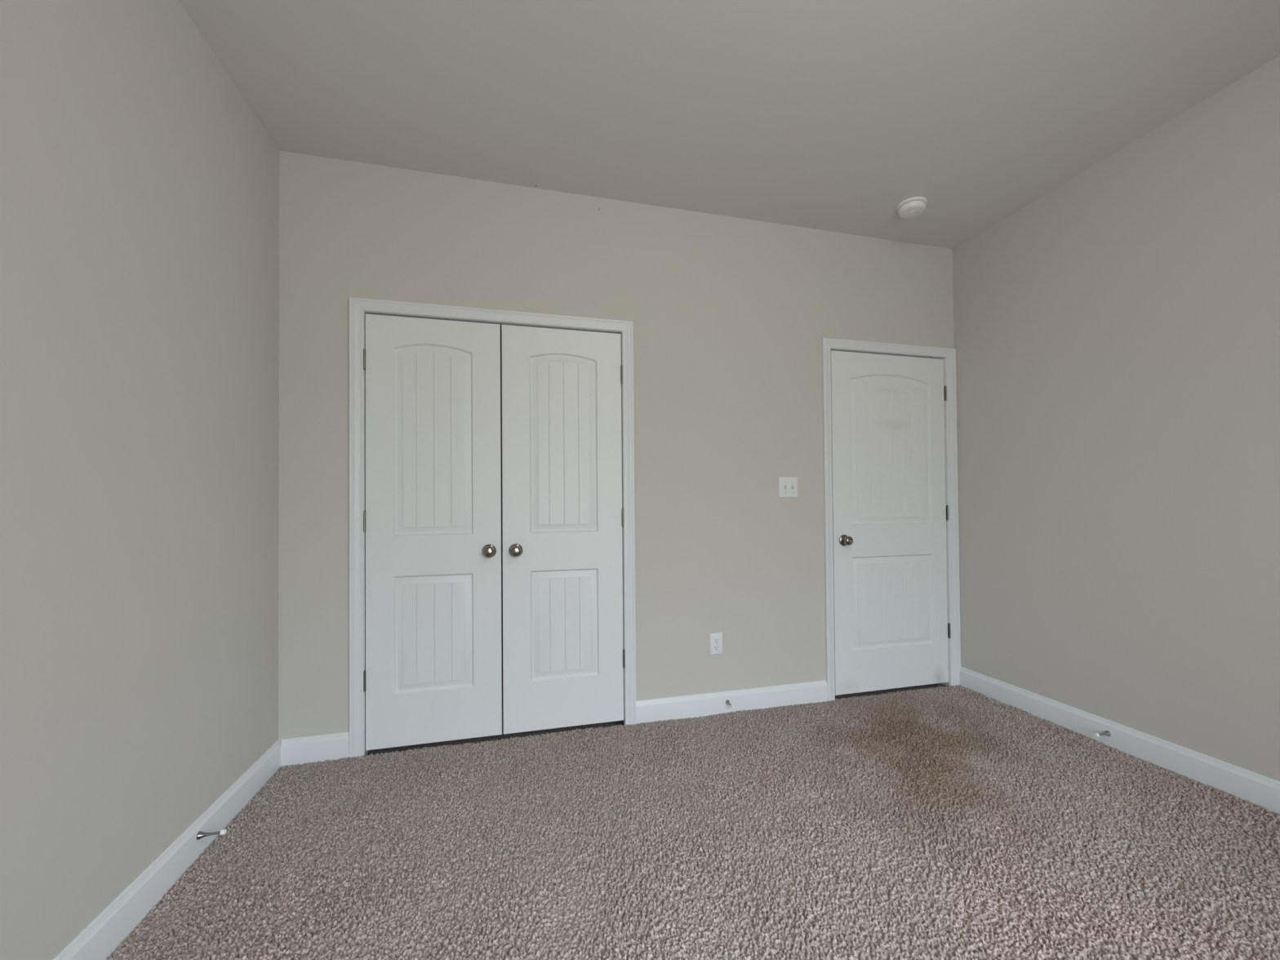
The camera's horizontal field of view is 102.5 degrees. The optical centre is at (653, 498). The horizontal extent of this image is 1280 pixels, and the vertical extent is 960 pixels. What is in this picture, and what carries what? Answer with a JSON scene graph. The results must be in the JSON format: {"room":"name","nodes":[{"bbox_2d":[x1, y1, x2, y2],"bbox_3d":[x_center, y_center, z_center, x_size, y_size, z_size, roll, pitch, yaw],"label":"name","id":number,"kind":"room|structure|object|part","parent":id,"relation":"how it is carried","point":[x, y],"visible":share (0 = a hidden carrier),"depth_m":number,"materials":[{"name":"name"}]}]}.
{"room":"empty bedroom","nodes":[
{"label":"empty bedroom","id":0,"kind":"room"},
{"bbox_2d":[0,0,279,959],"bbox_3d":[-1.355,-0.209,0.824,0.120,2.981,4.950,0,-1,-15],"label":"wall","id":1,"kind":"structure","parent":0,"point":[140,184],"depth_m":1.40,"materials":[{"name":"beige paint"}]},
{"bbox_2d":[53,739,280,959],"bbox_3d":[-1.177,1.111,0.437,0.014,0.124,3.850,0,-1,-15],"label":"baseboard","id":2,"kind":"structure","parent":1,"relation":"attached to","point":[102,936],"depth_m":1.53,"materials":[{"name":"white wood"}]},
{"bbox_2d":[195,829,226,839],"bbox_3d":[-1.466,1.114,1.707,0.076,0.025,0.025,0,-1,-15],"label":"door stop","id":3,"kind":"object","parent":2,"relation":"attached to","point":[200,834],"visible":1,"depth_m":1.70,"materials":[{"name":"silver metal"}]},
{"bbox_3d":[-1.456,1.114,1.710,0.030,0.011,0.011,0,-1,-15],"label":"rod","id":4,"kind":"part","parent":3,"relation":"part of","materials":[{"name":"silver metal"}]},
{"bbox_2d":[278,151,954,743],"bbox_3d":[0.103,-0.165,2.847,3.736,2.841,0.115,0,-1,-15],"label":"wall","id":5,"kind":"structure","parent":0,"point":[731,316],"depth_m":2.77,"materials":[{"name":"beige paint"}]},
{"bbox_2d":[280,732,349,766],"bbox_3d":[-1.529,1.139,2.327,0.272,0.124,0.014,0,-1,-15],"label":"baseboard","id":6,"kind":"structure","parent":5,"relation":"attached to","point":[322,748],"depth_m":2.32,"materials":[{"name":"white wood"}]},
{"bbox_2d":[363,313,502,750],"bbox_3d":[-1.054,0.150,2.464,0.616,2.039,0.095,0,-1,-15],"label":"door","id":7,"kind":"structure","parent":5,"relation":"in","point":[433,673],"depth_m":2.47,"materials":[{"name":"white paint"}]},
{"bbox_3d":[-0.804,0.259,2.506,0.054,0.054,0.052,0,-1,-15],"label":"knob","id":8,"kind":"part","parent":7,"relation":"part of","materials":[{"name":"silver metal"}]},
{"bbox_2d":[348,297,635,757],"bbox_3d":[-0.769,0.133,2.602,1.348,2.137,0.132,0,-1,-15],"label":"door frame","id":9,"kind":"structure","parent":5,"relation":"attached to","point":[358,308],"depth_m":2.47,"materials":[{"name":"white wood"}]},
{"bbox_3d":[-1.378,0.134,2.381,0.058,2.134,0.017,0,-1,-15],"label":"casing","id":10,"kind":"part","parent":9,"relation":"part of","materials":[{"name":"white wood"}]},
{"bbox_3d":[-0.763,-0.909,2.560,1.348,0.054,0.017,0,-1,-15],"label":"head casing","id":11,"kind":"part","parent":9,"relation":"part of","materials":[{"name":"white wood"}]},
{"bbox_3d":[-0.130,0.128,2.712,0.056,2.134,0.017,0,-1,-15],"label":"casing","id":12,"kind":"part","parent":9,"relation":"part of","materials":[{"name":"white wood"}]},
{"bbox_2d":[501,324,625,734],"bbox_3d":[-0.452,0.147,2.623,0.616,2.039,0.095,0,-1,-15],"label":"door","id":13,"kind":"structure","parent":5,"relation":"in","point":[564,652],"depth_m":2.63,"materials":[{"name":"white paint"}]},
{"bbox_3d":[-0.681,0.260,2.539,0.054,0.054,0.052,0,-1,-15],"label":"knob","id":14,"kind":"part","parent":13,"relation":"part of","materials":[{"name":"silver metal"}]},
{"bbox_2d":[709,632,722,654],"bbox_3d":[0.345,0.802,2.833,0.073,0.117,0.008,0,-1,-15],"label":"wall outlet","id":15,"kind":"object","parent":5,"relation":"attached to","point":[716,639],"visible":1,"depth_m":2.83,"materials":[{"name":"white plastic"}]},
{"bbox_2d":[713,644,719,650],"bbox_3d":[0.346,0.822,2.830,0.034,0.028,0.003,0,-1,-15],"label":"receptacle","id":16,"kind":"object","parent":15,"relation":"attached to","point":[716,647],"depth_m":2.83,"materials":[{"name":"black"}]},
{"bbox_2d":[713,637,719,643],"bbox_3d":[0.345,0.783,2.830,0.034,0.028,0.003,0,-1,-15],"label":"receptacle","id":17,"kind":"object","parent":15,"relation":"attached to","point":[716,640],"depth_m":2.83,"materials":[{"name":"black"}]},
{"bbox_2d":[635,680,827,724],"bbox_3d":[0.457,1.130,2.854,1.141,0.124,0.014,0,-1,-15],"label":"baseboard","id":18,"kind":"structure","parent":5,"relation":"attached to","point":[704,704],"depth_m":2.84,"materials":[{"name":"white wood"}]},
{"bbox_2d":[725,699,734,708],"bbox_3d":[0.417,1.122,2.796,0.025,0.025,0.076,0,-1,-15],"label":"door stop","id":19,"kind":"object","parent":18,"relation":"attached to","point":[727,702],"visible":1,"depth_m":2.81,"materials":[{"name":"silver metal"}]},
{"bbox_2d":[778,476,798,497],"bbox_3d":[0.779,-0.064,2.954,0.122,0.119,0.021,0,-1,-15],"label":"light switch","id":20,"kind":"object","parent":5,"relation":"attached to","point":[788,486],"visible":1,"depth_m":2.96,"materials":[{"name":"white plastic"}]},
{"bbox_2d":[830,350,951,695],"bbox_3d":[1.464,0.138,3.131,0.826,2.039,0.097,0,-1,-15],"label":"door","id":21,"kind":"structure","parent":5,"relation":"in","point":[891,511],"depth_m":3.14,"materials":[{"name":"white paint"}]},
{"bbox_3d":[1.139,0.248,3.021,0.054,0.054,0.052,0,-1,-15],"label":"knob","id":22,"kind":"part","parent":21,"relation":"part of","materials":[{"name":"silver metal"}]},
{"bbox_2d":[821,337,960,701],"bbox_3d":[1.449,0.122,3.190,0.958,2.137,0.132,0,-1,-15],"label":"door frame","id":23,"kind":"structure","parent":5,"relation":"attached to","point":[948,355],"depth_m":3.22,"materials":[{"name":"white wood"}]},
{"bbox_3d":[1.027,0.122,3.019,0.054,2.134,0.017,0,-1,-15],"label":"casing","id":24,"kind":"part","parent":23,"relation":"part of","materials":[{"name":"white wood"}]},
{"bbox_3d":[1.455,-0.920,3.148,0.958,0.054,0.017,0,-1,-15],"label":"head casing","id":25,"kind":"part","parent":23,"relation":"part of","materials":[{"name":"white wood"}]},
{"bbox_3d":[1.891,0.118,3.248,0.074,2.134,0.017,0,-1,-15],"label":"casing","id":26,"kind":"part","parent":23,"relation":"part of","materials":[{"name":"white wood"}]},
{"bbox_2d":[106,683,1279,959],"bbox_3d":[0.514,1.183,1.324,3.776,0.079,4.800,0,-1,-15],"label":"floor","id":27,"kind":"structure","parent":0,"point":[930,821],"depth_m":1.70,"materials":[{"name":"brown carpet"}]},
{"bbox_2d":[178,0,1279,248],"bbox_3d":[0.496,-1.659,1.337,3.976,0.100,4.950,0,-1,-15],"label":"ceiling","id":28,"kind":"structure","parent":0,"point":[828,115],"depth_m":2.00,"materials":[{"name":"white paint"}]},
{"bbox_2d":[896,196,927,217],"bbox_3d":[1.403,-1.573,2.796,0.148,0.049,0.148,0,-1,-15],"label":"smoke detector","id":29,"kind":"object","parent":28,"relation":"attached to","point":[913,206],"visible":1,"depth_m":2.76,"materials":[{"name":"white plastic"}]},
{"bbox_2d":[952,55,1279,782],"bbox_3d":[2.372,-0.228,1.812,0.120,2.981,4.950,0,-1,-15],"label":"wall","id":30,"kind":"structure","parent":0,"point":[1117,333],"depth_m":2.31,"materials":[{"name":"beige paint"}]},
{"bbox_2d":[960,666,1279,814],"bbox_3d":[2.423,1.094,1.382,0.014,0.124,3.832,0,-1,-15],"label":"baseboard","id":31,"kind":"structure","parent":30,"relation":"attached to","point":[1263,791],"depth_m":2.29,"materials":[{"name":"white wood"}]},
{"bbox_2d":[1093,730,1111,737],"bbox_3d":[2.103,1.107,2.412,0.076,0.025,0.025,0,-1,-15],"label":"door stop","id":32,"kind":"object","parent":31,"relation":"attached to","point":[1107,733],"visible":1,"depth_m":2.41,"materials":[{"name":"silver metal"}]}
]}

